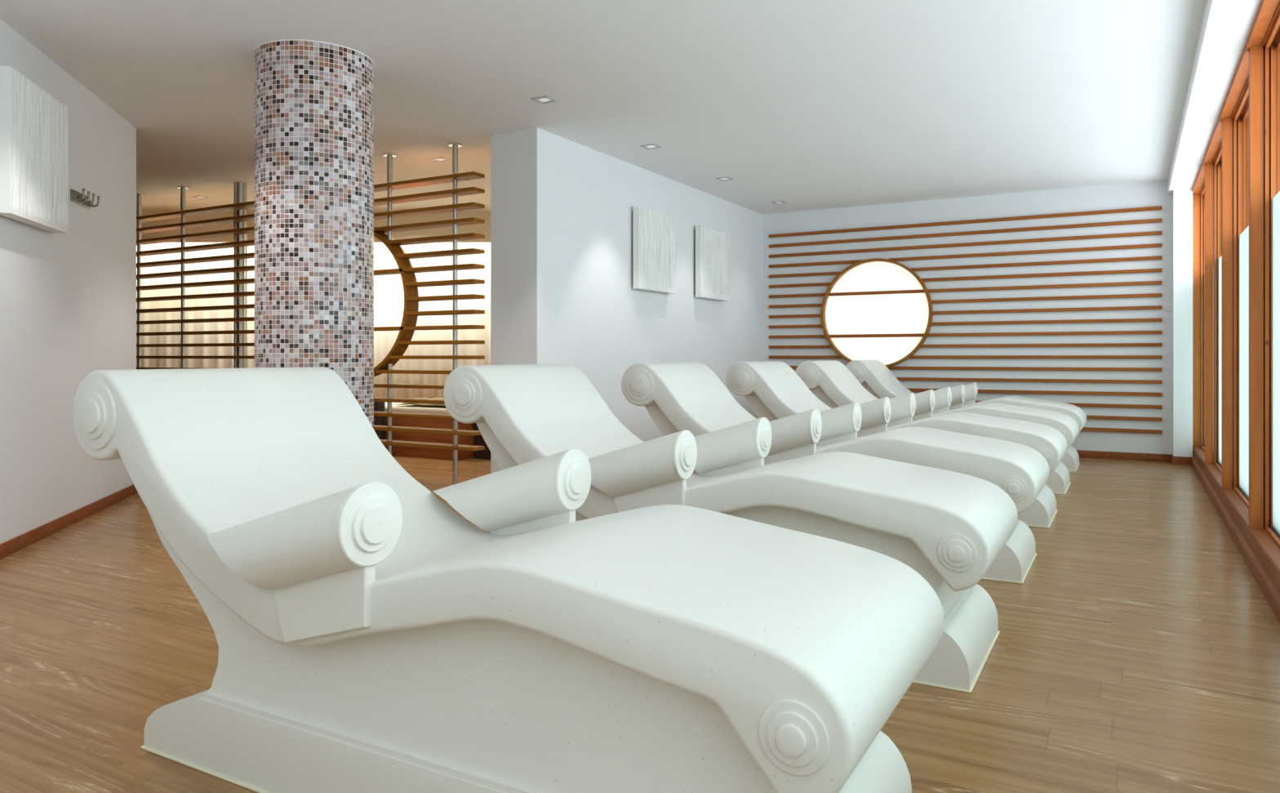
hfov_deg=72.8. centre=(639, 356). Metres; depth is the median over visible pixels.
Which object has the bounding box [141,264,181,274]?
curtain
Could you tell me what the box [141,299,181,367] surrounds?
curtain
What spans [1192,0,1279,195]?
trim
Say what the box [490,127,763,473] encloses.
wall
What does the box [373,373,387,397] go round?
curtain
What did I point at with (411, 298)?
screen
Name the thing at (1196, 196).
window
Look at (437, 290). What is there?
curtain
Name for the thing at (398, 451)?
daybed
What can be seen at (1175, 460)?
baseboard
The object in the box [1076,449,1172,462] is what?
baseboard
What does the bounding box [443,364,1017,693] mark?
lounger
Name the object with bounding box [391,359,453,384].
curtain
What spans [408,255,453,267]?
curtain
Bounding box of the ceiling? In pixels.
[0,0,1205,214]
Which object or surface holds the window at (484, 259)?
hanging from the wall
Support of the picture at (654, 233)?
attached to the wall at (562, 291)
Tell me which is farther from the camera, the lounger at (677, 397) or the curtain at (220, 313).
the curtain at (220, 313)
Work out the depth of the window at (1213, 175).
6.84 m
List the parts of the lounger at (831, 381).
armrest, support panel, seat, armrest, support panel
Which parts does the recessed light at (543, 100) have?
reflector plate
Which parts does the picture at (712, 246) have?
frame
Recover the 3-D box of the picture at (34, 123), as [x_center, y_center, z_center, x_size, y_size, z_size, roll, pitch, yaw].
[-3.180,-1.049,4.536,0.100,0.710,0.710,0,0,-14]
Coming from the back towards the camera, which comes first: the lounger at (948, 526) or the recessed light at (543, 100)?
the recessed light at (543, 100)
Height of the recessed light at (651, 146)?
0.005 m
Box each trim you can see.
[1168,0,1262,193]
[1172,188,1192,457]
[1191,446,1279,622]
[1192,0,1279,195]
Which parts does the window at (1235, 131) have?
post, frame, glass pane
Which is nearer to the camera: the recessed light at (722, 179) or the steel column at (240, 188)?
the recessed light at (722, 179)
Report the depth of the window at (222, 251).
10.45 m
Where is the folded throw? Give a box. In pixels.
[395,397,444,405]
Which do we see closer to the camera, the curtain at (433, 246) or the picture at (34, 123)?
the picture at (34, 123)
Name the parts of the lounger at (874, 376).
armrest, support panel, seat, armrest, support panel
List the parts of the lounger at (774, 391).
support panel, armrest, seat, armrest, support panel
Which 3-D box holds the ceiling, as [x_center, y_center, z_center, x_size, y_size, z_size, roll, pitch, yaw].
[-2.607,-1.737,6.926,12.850,0.120,15.700,0,0,29]
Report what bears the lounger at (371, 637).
on the floor
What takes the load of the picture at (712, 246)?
attached to the wall at (562, 291)
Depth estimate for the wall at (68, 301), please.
5.11 m
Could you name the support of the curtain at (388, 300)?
hanging from the wall
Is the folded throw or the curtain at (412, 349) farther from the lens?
the curtain at (412, 349)
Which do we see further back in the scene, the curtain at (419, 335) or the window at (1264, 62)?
the curtain at (419, 335)
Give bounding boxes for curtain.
[141,252,181,262]
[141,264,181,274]
[141,275,181,285]
[141,288,181,297]
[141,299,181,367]
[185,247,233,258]
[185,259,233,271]
[185,271,233,283]
[185,284,233,294]
[185,297,233,368]
[247,320,254,367]
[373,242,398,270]
[373,273,404,367]
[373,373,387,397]
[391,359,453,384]
[391,387,443,398]
[400,242,453,253]
[403,344,453,355]
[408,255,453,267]
[411,329,453,340]
[414,270,453,281]
[416,315,453,325]
[417,284,453,296]
[417,299,453,311]
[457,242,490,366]
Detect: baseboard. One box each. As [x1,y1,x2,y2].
[0,484,137,559]
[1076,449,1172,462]
[1172,456,1192,465]
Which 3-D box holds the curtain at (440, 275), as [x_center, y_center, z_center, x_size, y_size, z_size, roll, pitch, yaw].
[-2.474,-0.967,10.451,0.451,0.127,0.049,0,0,0]
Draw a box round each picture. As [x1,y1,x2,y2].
[0,65,68,233]
[632,206,675,293]
[694,225,729,301]
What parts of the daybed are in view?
mattress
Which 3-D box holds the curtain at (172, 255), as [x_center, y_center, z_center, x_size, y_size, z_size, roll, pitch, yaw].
[-5.747,-1.188,10.453,0.471,0.118,0.049,0,0,0]
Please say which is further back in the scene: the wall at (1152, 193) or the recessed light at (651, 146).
the wall at (1152, 193)
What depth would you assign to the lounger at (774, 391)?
5.60 m
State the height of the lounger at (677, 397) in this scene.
0.966 m
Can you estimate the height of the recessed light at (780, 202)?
0.005 m
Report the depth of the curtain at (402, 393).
10.45 m
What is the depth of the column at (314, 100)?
4.64 m
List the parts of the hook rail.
plate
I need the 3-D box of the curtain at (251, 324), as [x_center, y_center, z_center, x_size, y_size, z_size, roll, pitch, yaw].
[-4.669,-0.149,10.453,0.078,0.549,0.049,0,0,0]
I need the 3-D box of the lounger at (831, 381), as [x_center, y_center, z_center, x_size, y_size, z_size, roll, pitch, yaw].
[2.387,0.517,7.079,2.092,0.966,0.904,0,0,29]
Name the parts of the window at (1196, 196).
post, frame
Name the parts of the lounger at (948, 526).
armrest, support panel, armrest, seat, support panel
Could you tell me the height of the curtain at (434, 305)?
0.127 m
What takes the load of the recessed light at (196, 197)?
in the ceiling
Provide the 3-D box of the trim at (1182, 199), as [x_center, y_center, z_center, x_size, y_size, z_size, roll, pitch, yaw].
[5.071,-0.310,8.121,0.153,2.471,0.190,0,0,29]
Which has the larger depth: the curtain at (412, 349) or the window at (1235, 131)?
the curtain at (412, 349)
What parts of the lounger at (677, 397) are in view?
support panel, armrest, seat, armrest, support panel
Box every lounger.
[72,366,944,792]
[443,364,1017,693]
[621,361,1049,583]
[726,360,1067,528]
[795,360,1079,493]
[845,360,1086,471]
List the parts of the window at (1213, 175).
post, frame, glass pane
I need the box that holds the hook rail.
[70,188,100,208]
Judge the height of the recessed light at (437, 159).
0.005 m
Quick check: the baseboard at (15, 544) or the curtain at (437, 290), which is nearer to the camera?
the baseboard at (15, 544)
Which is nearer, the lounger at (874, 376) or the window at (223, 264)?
the lounger at (874, 376)
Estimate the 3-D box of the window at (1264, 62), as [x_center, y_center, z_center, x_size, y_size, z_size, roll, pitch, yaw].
[2.737,-0.344,3.655,0.147,2.372,1.498,0,0,29]
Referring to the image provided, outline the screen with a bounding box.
[136,142,484,483]
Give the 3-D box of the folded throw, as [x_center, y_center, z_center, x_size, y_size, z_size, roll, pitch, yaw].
[-2.021,0.445,8.766,0.788,0.089,0.420,0,0,29]
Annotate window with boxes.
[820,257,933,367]
[1193,164,1213,462]
[1204,145,1222,473]
[1222,83,1248,507]
[1248,11,1279,547]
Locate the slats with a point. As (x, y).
(484, 228)
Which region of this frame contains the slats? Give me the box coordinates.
[136,210,490,242]
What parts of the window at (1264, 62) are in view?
post, frame, glass pane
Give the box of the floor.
[0,455,1279,792]
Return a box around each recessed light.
[191,195,209,199]
[429,157,450,162]
[531,95,557,104]
[640,143,661,149]
[715,177,733,181]
[771,200,786,204]
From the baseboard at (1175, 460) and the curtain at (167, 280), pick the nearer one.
the baseboard at (1175, 460)
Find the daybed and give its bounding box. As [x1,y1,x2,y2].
[384,401,475,460]
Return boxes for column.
[233,182,247,368]
[253,39,374,428]
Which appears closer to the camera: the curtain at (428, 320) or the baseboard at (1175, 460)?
the baseboard at (1175, 460)
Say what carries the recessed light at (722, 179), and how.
in the ceiling
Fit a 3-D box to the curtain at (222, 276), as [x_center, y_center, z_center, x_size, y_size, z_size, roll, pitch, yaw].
[-5.169,-0.947,10.453,0.569,0.127,0.049,0,0,0]
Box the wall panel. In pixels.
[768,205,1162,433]
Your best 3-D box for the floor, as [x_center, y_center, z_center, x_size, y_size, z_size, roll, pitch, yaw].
[-2.607,1.060,6.926,12.850,0.120,15.700,0,0,29]
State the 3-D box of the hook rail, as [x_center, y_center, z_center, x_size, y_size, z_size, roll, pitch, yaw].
[-3.398,-0.970,5.333,0.072,0.080,0.300,0,0,-14]
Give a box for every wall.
[0,18,136,543]
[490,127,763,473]
[763,180,1200,457]
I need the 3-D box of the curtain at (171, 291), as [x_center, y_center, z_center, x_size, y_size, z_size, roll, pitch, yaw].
[-5.747,-0.766,10.453,0.471,0.098,0.049,0,0,0]
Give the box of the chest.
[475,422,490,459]
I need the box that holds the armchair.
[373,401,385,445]

